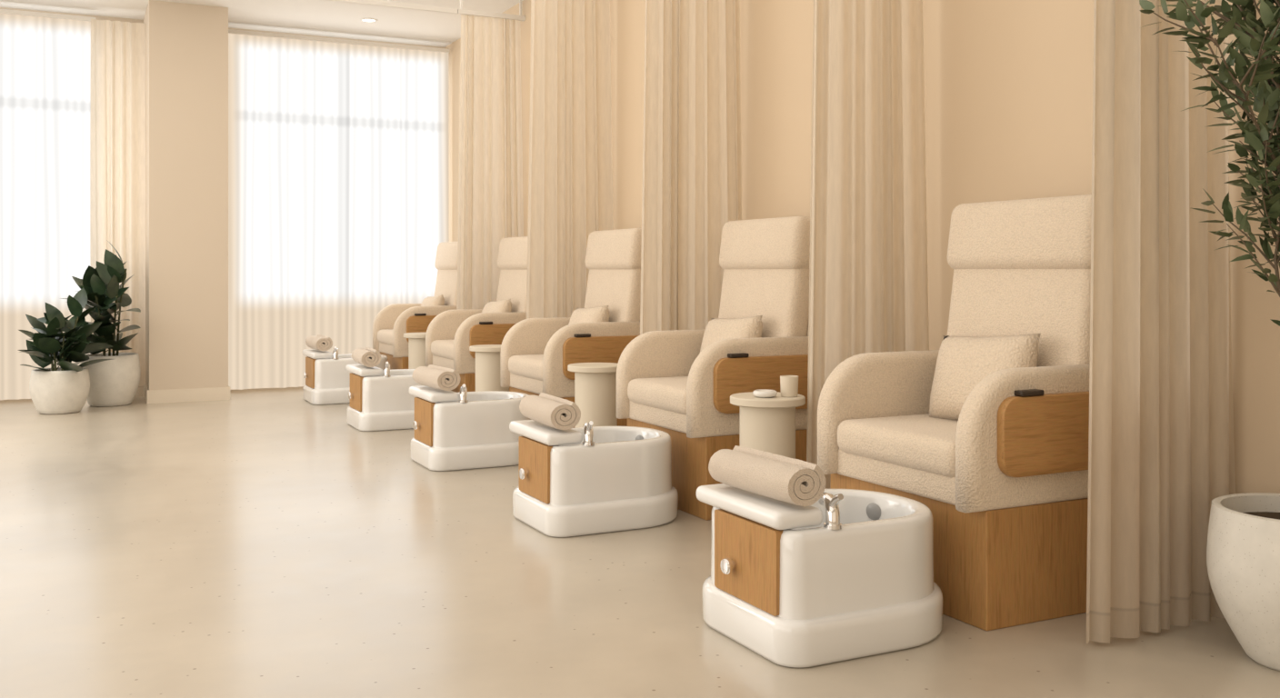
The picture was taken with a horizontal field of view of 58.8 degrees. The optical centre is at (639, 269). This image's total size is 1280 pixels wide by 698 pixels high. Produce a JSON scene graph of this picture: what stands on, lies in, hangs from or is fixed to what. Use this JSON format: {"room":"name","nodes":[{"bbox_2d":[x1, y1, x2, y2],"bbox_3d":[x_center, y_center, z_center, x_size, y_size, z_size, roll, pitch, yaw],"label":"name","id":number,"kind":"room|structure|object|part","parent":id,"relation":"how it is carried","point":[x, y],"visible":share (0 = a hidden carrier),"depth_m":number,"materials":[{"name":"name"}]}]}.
{"room":"pedicure salon","nodes":[
{"label":"pedicure salon","id":0,"kind":"room"},
{"bbox_2d":[143,0,228,389],"bbox_3d":[-3.590,-0.510,8.960,0.560,3.020,0.760,0,0,-27],"label":"column","id":1,"kind":"structure","parent":0,"point":[186,45],"depth_m":8.63,"materials":[{"name":"beige paint"}]},
{"bbox_2d":[142,384,229,403],"bbox_3d":[-3.587,0.950,8.953,0.590,0.100,0.775,0,0,-27],"label":"baseboard","id":2,"kind":"structure","parent":1,"relation":"attached to","point":[212,394],"depth_m":8.61,"materials":[{"name":"beige paint"}]},
{"bbox_2d":[0,7,445,389],"bbox_3d":[-4.592,-0.510,8.996,6.220,3.020,0.200,0,0,-27],"label":"wall","id":3,"kind":"structure","parent":0,"point":[97,17],"depth_m":9.47,"materials":[{"name":"beige paint"}]},
{"bbox_2d":[0,0,522,47],"bbox_3d":[-1.711,-2.070,3.449,6.420,0.100,12.700,0,0,-27],"label":"ceiling","id":4,"kind":"structure","parent":0,"point":[314,17],"depth_m":9.00,"materials":[{"name":"white paint"}]},
{"bbox_2d":[0,9,95,400],"bbox_3d":[-5.198,-0.490,8.358,2.165,2.940,0.060,0,0,-27],"label":"sheer curtain","id":5,"kind":"object","parent":4,"relation":"hanging from","point":[45,57],"visible":0.77,"depth_m":8.67,"materials":[{"name":"white fabric"}]},
{"bbox_2d":[90,18,145,396],"bbox_3d":[-4.054,-0.471,8.823,0.386,2.918,0.056,0,0,-27],"label":"drape","id":6,"kind":"object","parent":4,"relation":"hanging from","point":[117,132],"visible":0.66,"depth_m":8.84,"materials":[{"name":"fabric"}]},
{"bbox_2d":[228,29,449,389],"bbox_3d":[-2.546,-0.490,9.681,1.900,2.940,0.061,0,0,-27],"label":"sheer curtain","id":7,"kind":"object","parent":4,"relation":"hanging from","point":[338,171],"visible":0.88,"depth_m":9.63,"materials":[{"name":"white fabric"}]},
{"bbox_2d":[360,18,378,22],"bbox_3d":[-2.190,-2.017,9.178,0.140,0.006,0.140,0,0,-27],"label":"recessed light","id":8,"kind":"object","parent":4,"relation":"in","point":[367,20],"visible":1,"depth_m":9.18,"materials":[{"name":"white paint"}]},
{"bbox_2d":[321,0,457,14],"bbox_3d":[-1.799,-1.940,8.021,1.045,0.159,0.040,0,0,-27],"label":"trim","id":9,"kind":"structure","parent":4,"relation":"attached to","point":[376,3],"depth_m":8.06,"materials":[{"name":"white paint"}]},
{"bbox_2d":[456,0,525,309],"bbox_3d":[-1.090,-0.516,8.366,0.554,3.008,0.057,0,0,-27],"label":"privacy curtain","id":10,"kind":"object","parent":4,"relation":"hanging from","point":[491,205],"visible":0.7,"depth_m":8.36,"materials":[{"name":"fabric"}]},
{"bbox_2d":[526,0,613,319],"bbox_3d":[-0.420,-0.516,6.930,0.611,3.008,0.060,0,0,-27],"label":"privacy curtain","id":11,"kind":"object","parent":4,"relation":"hanging from","point":[570,175],"visible":0.62,"depth_m":6.91,"materials":[{"name":"fabric"}]},
{"bbox_2d":[640,0,741,334],"bbox_3d":[0.254,-0.516,5.550,0.593,3.008,0.054,0,0,-27],"label":"privacy curtain","id":12,"kind":"object","parent":4,"relation":"hanging from","point":[692,157],"visible":0.63,"depth_m":5.53,"materials":[{"name":"fabric"}]},
{"bbox_2d":[806,0,929,489],"bbox_3d":[0.867,-0.516,4.308,0.594,3.008,0.060,0,0,-27],"label":"privacy curtain","id":13,"kind":"object","parent":4,"relation":"hanging from","point":[868,280],"visible":0.65,"depth_m":4.30,"materials":[{"name":"fabric"}]},
{"bbox_2d":[1085,0,1235,643],"bbox_3d":[1.454,-0.516,3.144,0.620,3.008,0.060,0,0,-27],"label":"privacy curtain","id":14,"kind":"object","parent":4,"relation":"hanging from","point":[1161,438],"visible":0.91,"depth_m":3.11,"materials":[{"name":"fabric"}]},
{"bbox_2d":[0,386,1279,697],"bbox_3d":[-1.711,1.050,3.449,6.420,0.100,12.700,0,0,-27],"label":"floor","id":15,"kind":"structure","parent":0,"point":[261,543],"depth_m":3.47,"materials":[{"name":"concrete"}]},
{"bbox_2d":[18,288,113,414],"bbox_3d":[-4.021,0.563,7.976,0.623,0.873,0.677,0,0,-27],"label":"rubber plant","id":16,"kind":"object","parent":15,"relation":"on","point":[64,389],"visible":1,"depth_m":7.90,"materials":[{"name":"green plant"}]},
{"bbox_3d":[-4.074,0.848,7.981,0.380,0.304,0.380,0,0,-27],"label":"pot","id":17,"kind":"part","parent":16,"relation":"part of","materials":[{"name":"ceramic"}]},
{"bbox_2d":[60,240,140,407],"bbox_3d":[-3.989,0.386,8.356,0.583,1.227,0.624,0,0,-27],"label":"rubber plant","id":18,"kind":"object","parent":15,"relation":"on","point":[115,382],"visible":0.85,"depth_m":8.32,"materials":[{"name":"green plant"}]},
{"bbox_3d":[-3.930,0.813,8.432,0.410,0.374,0.410,0,0,-27],"label":"pot","id":19,"kind":"part","parent":18,"relation":"part of","materials":[{"name":"ceramic"}]},
{"bbox_2d":[302,346,388,404],"bbox_3d":[-2.256,0.785,8.765,0.656,0.430,0.550,0,0,-27],"label":"basin","id":20,"kind":"object","parent":15,"relation":"on","point":[327,380],"visible":0.62,"depth_m":8.48,"materials":[{"name":"white ceramic"}]},
{"bbox_3d":[-2.483,0.774,8.601,0.040,0.216,0.310,0,0,-27],"label":"wood panel","id":21,"kind":"part","parent":20,"relation":"part of","materials":[{"name":"brown wood"}]},
{"bbox_2d":[305,334,332,350],"bbox_3d":[-2.441,0.554,8.640,0.128,0.108,0.370,0,0,-29],"label":"rolled towel","id":22,"kind":"object","parent":20,"relation":"on","point":[321,343],"visible":1,"depth_m":8.50,"materials":[{"name":"beige fabric"}]},
{"bbox_2d":[331,346,339,359],"bbox_3d":[-2.280,0.618,8.527,0.065,0.097,0.146,0,0,-27],"label":"faucet","id":23,"kind":"object","parent":20,"relation":"on","point":[335,355],"depth_m":8.49,"materials":[{"name":"silver metal"}]},
{"bbox_2d":[345,361,422,431],"bbox_3d":[-1.561,0.785,7.374,0.656,0.430,0.550,0,0,-27],"label":"basin","id":24,"kind":"object","parent":15,"relation":"on","point":[380,399],"visible":0.63,"depth_m":7.09,"materials":[{"name":"white ceramic"}]},
{"bbox_3d":[-1.845,0.800,7.244,0.031,0.044,0.044,0,0,-27],"label":"knob","id":25,"kind":"part","parent":24,"relation":"part of","materials":[{"name":"silver metal"}]},
{"bbox_3d":[-1.789,0.774,7.210,0.040,0.216,0.310,0,0,-27],"label":"wood panel","id":26,"kind":"part","parent":24,"relation":"part of","materials":[{"name":"brown wood"}]},
{"bbox_2d":[351,347,381,367],"bbox_3d":[-1.746,0.554,7.248,0.128,0.108,0.370,0,0,-24],"label":"rolled towel","id":27,"kind":"object","parent":24,"relation":"on","point":[369,357],"visible":1,"depth_m":7.09,"materials":[{"name":"beige fabric"}]},
{"bbox_2d":[382,361,390,377],"bbox_3d":[-1.585,0.618,7.136,0.065,0.097,0.146,0,0,-27],"label":"faucet","id":28,"kind":"object","parent":24,"relation":"on","point":[386,371],"depth_m":7.10,"materials":[{"name":"silver metal"}]},
{"bbox_2d":[403,332,426,369],"bbox_3d":[-1.608,0.735,8.415,0.280,0.530,0.280,0,0,-27],"label":"side table","id":29,"kind":"object","parent":15,"relation":"on","point":[416,341],"visible":0.39,"depth_m":8.32,"materials":[{"name":"beige paint"}]},
{"bbox_2d":[372,241,458,369],"bbox_3d":[-1.708,0.385,9.151,0.718,1.230,0.780,0,0,-27],"label":"chair","id":30,"kind":"object","parent":15,"relation":"on","point":[390,325],"visible":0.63,"depth_m":9.04,"materials":[{"name":"beige fabric"}]},
{"bbox_2d":[377,329,393,345],"bbox_3d":[-1.807,0.540,9.118,0.488,0.110,0.574,0,0,-27],"label":"seat cushion","id":31,"kind":"object","parent":30,"relation":"on","point":[385,336],"depth_m":9.05,"materials":[{"name":"fabric"}]},
{"bbox_3d":[-1.870,0.475,9.455,0.700,0.390,0.090,0,0,-27],"label":"arm","id":32,"kind":"part","parent":30,"relation":"part of","materials":[{"name":"fabric"}]},
{"bbox_2d":[406,315,436,342],"bbox_3d":[-1.527,0.464,8.825,0.580,0.223,0.032,0,0,-27],"label":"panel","id":33,"kind":"object","parent":30,"relation":"on","point":[415,324],"depth_m":8.72,"materials":[{"name":"brown wood"}]},
{"bbox_3d":[-1.575,0.475,8.865,0.700,0.390,0.090,0,0,-27],"label":"arm","id":34,"kind":"part","parent":30,"relation":"part of","materials":[{"name":"fabric"}]},
{"bbox_2d":[420,294,444,306],"bbox_3d":[-1.691,0.345,9.176,0.163,0.305,0.439,0,0,-27],"label":"lumbar pillow","id":35,"kind":"object","parent":30,"relation":"on","point":[438,299],"depth_m":9.05,"materials":[{"name":"fabric"}]},
{"bbox_2d":[434,270,457,305],"bbox_3d":[-1.545,0.251,9.249,0.186,0.599,0.620,0,0,-27],"label":"cushion","id":36,"kind":"object","parent":30,"relation":"on","point":[446,280],"depth_m":9.16,"materials":[{"name":"fabric"}]},
{"bbox_2d":[408,384,531,471],"bbox_3d":[-0.866,0.785,5.983,0.656,0.430,0.550,0,0,-27],"label":"basin","id":37,"kind":"object","parent":15,"relation":"on","point":[464,430],"visible":0.87,"depth_m":5.73,"materials":[{"name":"white ceramic"}]},
{"bbox_3d":[-1.151,0.800,5.852,0.031,0.044,0.044,0,0,-27],"label":"knob","id":38,"kind":"part","parent":37,"relation":"part of","materials":[{"name":"silver metal"}]},
{"bbox_3d":[-1.094,0.774,5.819,0.040,0.216,0.310,0,0,-27],"label":"wood panel","id":39,"kind":"part","parent":37,"relation":"part of","materials":[{"name":"brown wood"}]},
{"bbox_2d":[412,364,460,390],"bbox_3d":[-1.052,0.554,5.857,0.128,0.108,0.370,0,0,-31],"label":"rolled towel","id":40,"kind":"object","parent":37,"relation":"on","point":[435,376],"visible":1,"depth_m":5.73,"materials":[{"name":"beige fabric"}]},
{"bbox_2d":[458,384,468,402],"bbox_3d":[-0.891,0.618,5.745,0.065,0.097,0.146,0,0,-27],"label":"faucet","id":41,"kind":"object","parent":37,"relation":"on","point":[463,396],"depth_m":5.71,"materials":[{"name":"silver metal"}]},
{"bbox_2d":[425,236,527,392],"bbox_3d":[-1.013,0.385,7.760,0.718,1.230,0.780,0,0,-27],"label":"chair","id":42,"kind":"object","parent":15,"relation":"on","point":[449,335],"visible":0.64,"depth_m":7.64,"materials":[{"name":"beige fabric"}]},
{"bbox_2d":[430,340,453,359],"bbox_3d":[-1.112,0.540,7.727,0.488,0.110,0.574,0,0,-27],"label":"seat cushion","id":43,"kind":"object","parent":42,"relation":"on","point":[440,349],"depth_m":7.66,"materials":[{"name":"fabric"}]},
{"bbox_3d":[-1.175,0.475,8.064,0.700,0.390,0.090,0,0,-27],"label":"arm","id":44,"kind":"part","parent":42,"relation":"part of","materials":[{"name":"fabric"}]},
{"bbox_3d":[-0.881,0.475,7.473,0.700,0.390,0.090,0,0,-27],"label":"arm","id":45,"kind":"part","parent":42,"relation":"part of","materials":[{"name":"fabric"}]},
{"bbox_2d":[470,323,515,358],"bbox_3d":[-0.833,0.464,7.434,0.580,0.223,0.032,0,0,-27],"label":"panel","id":46,"kind":"object","parent":42,"relation":"on","point":[480,334],"depth_m":7.34,"materials":[{"name":"brown wood"}]},
{"bbox_2d":[481,299,511,312],"bbox_3d":[-0.997,0.345,7.784,0.163,0.305,0.439,0,0,-27],"label":"lumbar pillow","id":47,"kind":"object","parent":42,"relation":"on","point":[501,305],"depth_m":7.66,"materials":[{"name":"fabric"}]},
{"bbox_2d":[496,270,527,312],"bbox_3d":[-0.850,0.251,7.857,0.186,0.599,0.620,0,0,-27],"label":"cushion","id":48,"kind":"object","parent":42,"relation":"on","point":[512,285],"depth_m":7.78,"materials":[{"name":"fabric"}]},
{"bbox_2d":[469,344,509,391],"bbox_3d":[-0.913,0.735,7.024,0.280,0.530,0.280,0,0,-27],"label":"side table","id":49,"kind":"object","parent":15,"relation":"on","point":[487,356],"visible":0.49,"depth_m":6.93,"materials":[{"name":"beige paint"}]},
{"bbox_2d":[500,228,641,428],"bbox_3d":[-0.319,0.385,6.368,0.718,1.230,0.780,0,0,-27],"label":"chair","id":50,"kind":"object","parent":15,"relation":"on","point":[535,355],"visible":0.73,"depth_m":6.23,"materials":[{"name":"beige fabric"}]},
{"bbox_2d":[508,354,543,380],"bbox_3d":[-0.418,0.540,6.335,0.488,0.110,0.574,0,0,-27],"label":"seat cushion","id":51,"kind":"object","parent":50,"relation":"on","point":[521,367],"depth_m":6.26,"materials":[{"name":"fabric"}]},
{"bbox_3d":[-0.481,0.475,6.673,0.700,0.390,0.090,0,0,-27],"label":"arm","id":52,"kind":"part","parent":50,"relation":"part of","materials":[{"name":"fabric"}]},
{"bbox_2d":[568,305,609,324],"bbox_3d":[-0.302,0.345,6.393,0.163,0.305,0.439,0,0,-27],"label":"lumbar pillow","id":53,"kind":"object","parent":50,"relation":"on","point":[600,314],"depth_m":6.28,"materials":[{"name":"fabric"}]},
{"bbox_3d":[-0.186,0.475,6.082,0.700,0.390,0.090,0,0,-27],"label":"arm","id":54,"kind":"part","parent":50,"relation":"part of","materials":[{"name":"fabric"}]},
{"bbox_2d":[562,335,638,379],"bbox_3d":[-0.138,0.464,6.042,0.580,0.223,0.032,0,0,-27],"label":"panel","id":55,"kind":"object","parent":50,"relation":"on","point":[576,349],"depth_m":5.97,"materials":[{"name":"brown wood"}]},
{"bbox_2d":[584,269,640,321],"bbox_3d":[-0.156,0.251,6.466,0.186,0.599,0.620,0,0,-27],"label":"cushion","id":56,"kind":"object","parent":50,"relation":"on","point":[618,289],"depth_m":6.31,"materials":[{"name":"fabric"}]},
{"bbox_2d":[567,362,617,427],"bbox_3d":[-0.219,0.735,5.633,0.280,0.530,0.280,0,0,-27],"label":"side table","id":57,"kind":"object","parent":15,"relation":"on","point":[595,383],"visible":0.57,"depth_m":5.54,"materials":[{"name":"beige paint"}]},
{"bbox_2d":[509,420,678,537],"bbox_3d":[-0.172,0.785,4.592,0.656,0.430,0.550,0,0,-27],"label":"basin","id":58,"kind":"object","parent":15,"relation":"on","point":[589,479],"visible":0.98,"depth_m":4.35,"materials":[{"name":"white ceramic"}]},
{"bbox_3d":[-0.456,0.800,4.461,0.031,0.044,0.044,0,0,-27],"label":"knob","id":59,"kind":"part","parent":58,"relation":"part of","materials":[{"name":"silver metal"}]},
{"bbox_3d":[-0.400,0.774,4.428,0.040,0.216,0.310,0,0,-27],"label":"wood panel","id":60,"kind":"part","parent":58,"relation":"part of","materials":[{"name":"brown wood"}]},
{"bbox_2d":[519,392,580,429],"bbox_3d":[-0.357,0.554,4.466,0.128,0.108,0.370,0,0,-25],"label":"rolled towel","id":61,"kind":"object","parent":58,"relation":"on","point":[552,411],"visible":1,"depth_m":4.33,"materials":[{"name":"beige fabric"}]},
{"bbox_2d":[582,420,595,446],"bbox_3d":[-0.196,0.618,4.354,0.065,0.097,0.146,0,0,-27],"label":"faucet","id":62,"kind":"object","parent":58,"relation":"on","point":[588,431],"depth_m":4.32,"materials":[{"name":"silver metal"}]},
{"bbox_2d":[616,216,809,520],"bbox_3d":[0.376,0.385,4.977,0.718,1.230,0.780,0,0,-27],"label":"chair","id":63,"kind":"object","parent":15,"relation":"on","point":[680,384],"visible":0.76,"depth_m":4.80,"materials":[{"name":"beige fabric"}]},
{"bbox_2d":[627,376,688,415],"bbox_3d":[0.277,0.540,4.944,0.488,0.110,0.574,0,0,-27],"label":"seat cushion","id":64,"kind":"object","parent":63,"relation":"on","point":[660,395],"depth_m":4.87,"materials":[{"name":"fabric"}]},
{"bbox_3d":[0.214,0.475,5.282,0.700,0.390,0.090,0,0,-27],"label":"arm","id":65,"kind":"part","parent":63,"relation":"part of","materials":[{"name":"fabric"}]},
{"bbox_2d":[699,315,762,353],"bbox_3d":[0.392,0.345,5.002,0.163,0.305,0.439,0,0,-27],"label":"lumbar pillow","id":66,"kind":"object","parent":63,"relation":"on","point":[717,329],"depth_m":4.93,"materials":[{"name":"fabric"}]},
{"bbox_3d":[0.508,0.475,4.691,0.700,0.390,0.090,0,0,-27],"label":"arm","id":67,"kind":"part","parent":63,"relation":"part of","materials":[{"name":"fabric"}]},
{"bbox_2d":[713,354,808,413],"bbox_3d":[0.556,0.464,4.651,0.580,0.223,0.032,0,0,-27],"label":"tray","id":68,"kind":"object","parent":63,"relation":"on","point":[733,374],"depth_m":4.58,"materials":[{"name":"brown wood"}]},
{"bbox_2d":[718,268,809,337],"bbox_3d":[0.539,0.251,5.075,0.186,0.599,0.620,0,0,-27],"label":"cushion","id":69,"kind":"object","parent":63,"relation":"on","point":[781,295],"depth_m":4.92,"materials":[{"name":"fabric"}]},
{"bbox_2d":[730,391,805,459],"bbox_3d":[0.476,0.735,4.242,0.280,0.530,0.280,0,0,-27],"label":"side table","id":70,"kind":"object","parent":15,"relation":"on","point":[766,425],"visible":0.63,"depth_m":4.15,"materials":[{"name":"beige paint"}]},
{"bbox_2d":[752,389,777,398],"bbox_3d":[0.462,0.457,4.201,0.090,0.024,0.090,0,0,-27],"label":"soap dish","id":71,"kind":"object","parent":70,"relation":"on","point":[760,393],"visible":1,"depth_m":4.17,"materials":[{"name":"white ceramic"}]},
{"bbox_2d":[780,375,798,397],"bbox_3d":[0.554,0.431,4.219,0.068,0.075,0.068,0,0,-27],"label":"candle","id":72,"kind":"object","parent":70,"relation":"on","point":[788,384],"visible":1,"depth_m":4.19,"materials":[{"name":"beige wax"}]},
{"bbox_2d":[696,483,943,668],"bbox_3d":[0.523,0.785,3.200,0.656,0.430,0.550,0,0,-27],"label":"basin","id":73,"kind":"object","parent":15,"relation":"on","point":[847,575],"visible":0.98,"depth_m":2.96,"materials":[{"name":"white ceramic"}]},
{"bbox_3d":[0.238,0.800,3.070,0.031,0.044,0.044,0,0,-27],"label":"knob","id":74,"kind":"part","parent":73,"relation":"part of","materials":[{"name":"silver metal"}]},
{"bbox_3d":[0.295,0.774,3.036,0.040,0.216,0.310,0,0,-27],"label":"wood panel","id":75,"kind":"part","parent":73,"relation":"part of","materials":[{"name":"brown wood"}]},
{"bbox_2d":[708,445,826,506],"bbox_3d":[0.337,0.554,3.075,0.128,0.108,0.370,0,0,-30],"label":"rolled towel","id":76,"kind":"object","parent":73,"relation":"on","point":[785,479],"visible":1,"depth_m":2.99,"materials":[{"name":"beige fabric"}]},
{"bbox_2d":[818,492,843,529],"bbox_3d":[0.498,0.618,2.962,0.065,0.097,0.146,0,0,-27],"label":"faucet","id":77,"kind":"object","parent":73,"relation":"on","point":[830,502],"depth_m":2.93,"materials":[{"name":"silver metal"}]},
{"bbox_2d":[817,194,1091,630],"bbox_3d":[1.071,0.385,3.586,0.718,1.230,0.780,0,0,-27],"label":"chair","id":78,"kind":"object","parent":15,"relation":"on","point":[987,429],"visible":0.78,"depth_m":3.40,"materials":[{"name":"beige fabric"}]},
{"bbox_3d":[0.908,0.475,3.890,0.700,0.390,0.090,0,0,-27],"label":"arm","id":79,"kind":"part","parent":78,"relation":"part of","materials":[{"name":"fabric"}]},
{"bbox_2d":[837,413,957,477],"bbox_3d":[0.971,0.540,3.553,0.488,0.110,0.574,0,0,-27],"label":"seat cushion","id":80,"kind":"object","parent":78,"relation":"on","point":[912,445],"depth_m":3.48,"materials":[{"name":"fabric"}]},
{"bbox_2d":[929,333,1040,420],"bbox_3d":[1.087,0.345,3.611,0.163,0.305,0.439,0,0,-27],"label":"lumbar pillow","id":81,"kind":"object","parent":78,"relation":"on","point":[962,362],"depth_m":3.59,"materials":[{"name":"fabric"}]},
{"bbox_2d":[947,269,1090,366],"bbox_3d":[1.233,0.251,3.684,0.186,0.599,0.620,0,0,-27],"label":"cushion","id":82,"kind":"object","parent":78,"relation":"on","point":[1053,304],"depth_m":3.59,"materials":[{"name":"fabric"}]},
{"bbox_3d":[1.203,0.475,3.300,0.700,0.390,0.090,0,0,-27],"label":"arm","id":83,"kind":"part","parent":78,"relation":"part of","materials":[{"name":"fabric"}]},
{"bbox_2d":[997,390,1089,477],"bbox_3d":[1.251,0.464,3.260,0.580,0.223,0.032,0,0,-27],"label":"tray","id":84,"kind":"object","parent":78,"relation":"on","point":[1041,434],"depth_m":3.18,"materials":[{"name":"brown wood"}]},
{"bbox_2d":[1139,0,1279,671],"bbox_3d":[1.527,-0.466,2.713,0.894,2.932,0.630,0,0,-27],"label":"tree","id":85,"kind":"object","parent":15,"relation":"on","point":[1243,546],"visible":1,"depth_m":2.80,"materials":[{"name":"green plant"}]},
{"bbox_3d":[1.683,0.803,2.897,0.429,0.394,0.429,0,0,-27],"label":"pot","id":86,"kind":"part","parent":85,"relation":"part of","materials":[{"name":"ceramic"}]},
{"bbox_2d":[445,0,1279,493],"bbox_3d":[1.072,-0.510,4.838,0.200,3.020,12.700,0,0,-27],"label":"wall","id":87,"kind":"structure","parent":0,"point":[1008,84],"depth_m":4.30,"materials":[{"name":"beige paint"}]}
]}

